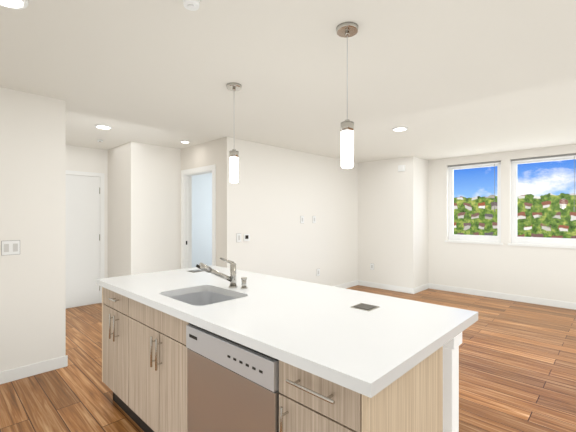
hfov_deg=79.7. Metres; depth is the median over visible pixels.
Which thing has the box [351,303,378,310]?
outlet
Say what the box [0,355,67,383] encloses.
baseboard
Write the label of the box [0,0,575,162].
ceiling
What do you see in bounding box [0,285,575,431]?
floor
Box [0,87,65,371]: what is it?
wall
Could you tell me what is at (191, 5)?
smoke detector
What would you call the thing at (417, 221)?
wall
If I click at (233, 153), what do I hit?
pendant light
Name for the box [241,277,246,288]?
soap dispenser
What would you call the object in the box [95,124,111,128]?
recessed light
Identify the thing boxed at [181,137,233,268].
wall
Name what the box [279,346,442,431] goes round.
base cabinet
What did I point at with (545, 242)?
window
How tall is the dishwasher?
0.871 m
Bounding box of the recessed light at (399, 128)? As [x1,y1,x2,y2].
[392,127,407,130]
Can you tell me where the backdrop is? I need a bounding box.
[454,159,575,238]
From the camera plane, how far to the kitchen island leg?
1.59 m
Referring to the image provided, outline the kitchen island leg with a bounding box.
[443,332,461,431]
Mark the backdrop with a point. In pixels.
(467, 193)
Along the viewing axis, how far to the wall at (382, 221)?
6.52 m
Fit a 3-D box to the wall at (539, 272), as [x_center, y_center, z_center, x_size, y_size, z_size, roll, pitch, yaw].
[4.593,0.160,4.879,5.370,2.440,0.200,0,0,44]
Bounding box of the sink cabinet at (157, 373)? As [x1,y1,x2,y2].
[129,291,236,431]
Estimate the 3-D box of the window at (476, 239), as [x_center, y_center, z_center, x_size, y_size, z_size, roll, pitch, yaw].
[3.281,-0.225,6.097,0.930,1.410,0.170,0,0,44]
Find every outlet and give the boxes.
[187,270,202,272]
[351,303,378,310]
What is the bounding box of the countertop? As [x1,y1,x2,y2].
[96,265,477,397]
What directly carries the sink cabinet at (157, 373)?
on the floor
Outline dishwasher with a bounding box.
[186,323,279,431]
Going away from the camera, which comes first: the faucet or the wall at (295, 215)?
the faucet
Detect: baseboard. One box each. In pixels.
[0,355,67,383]
[334,280,357,287]
[358,280,413,293]
[414,283,428,293]
[429,283,575,309]
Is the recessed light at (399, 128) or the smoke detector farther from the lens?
the recessed light at (399, 128)
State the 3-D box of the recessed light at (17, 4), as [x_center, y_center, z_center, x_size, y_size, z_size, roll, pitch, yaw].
[-1.366,-1.053,1.666,0.182,0.014,0.182,0,0,44]
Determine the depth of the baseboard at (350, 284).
6.64 m
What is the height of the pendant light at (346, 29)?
0.792 m
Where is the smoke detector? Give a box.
[183,0,199,10]
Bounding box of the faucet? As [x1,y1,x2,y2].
[196,257,237,287]
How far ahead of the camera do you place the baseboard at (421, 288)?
6.33 m
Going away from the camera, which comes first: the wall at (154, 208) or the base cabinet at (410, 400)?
the base cabinet at (410, 400)
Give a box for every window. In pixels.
[445,161,502,244]
[508,153,575,248]
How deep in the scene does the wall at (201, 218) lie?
8.01 m
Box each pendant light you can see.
[226,82,241,182]
[336,22,357,168]
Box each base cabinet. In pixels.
[102,287,138,425]
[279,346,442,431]
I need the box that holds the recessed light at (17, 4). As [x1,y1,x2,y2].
[0,0,28,9]
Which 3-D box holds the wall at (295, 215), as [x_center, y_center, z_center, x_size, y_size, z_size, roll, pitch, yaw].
[0.341,0.160,5.878,0.144,2.440,3.190,0,0,44]
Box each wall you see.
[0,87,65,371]
[66,145,107,308]
[108,143,127,277]
[128,142,180,274]
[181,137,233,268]
[192,173,211,267]
[234,138,357,285]
[358,157,406,286]
[407,156,427,287]
[428,144,575,302]
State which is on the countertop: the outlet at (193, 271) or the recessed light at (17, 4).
the outlet at (193, 271)
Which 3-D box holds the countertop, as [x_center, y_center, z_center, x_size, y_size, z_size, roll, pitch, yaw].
[-0.245,0.486,2.114,2.290,0.040,1.000,0,0,44]
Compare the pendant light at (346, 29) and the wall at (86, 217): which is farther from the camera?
the wall at (86, 217)
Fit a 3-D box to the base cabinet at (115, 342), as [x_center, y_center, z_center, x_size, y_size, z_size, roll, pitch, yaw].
[-1.009,0.944,2.582,0.492,0.872,0.628,0,0,44]
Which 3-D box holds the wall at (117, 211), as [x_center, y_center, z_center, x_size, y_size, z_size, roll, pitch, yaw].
[-2.572,0.160,5.319,0.810,2.440,0.120,0,0,44]

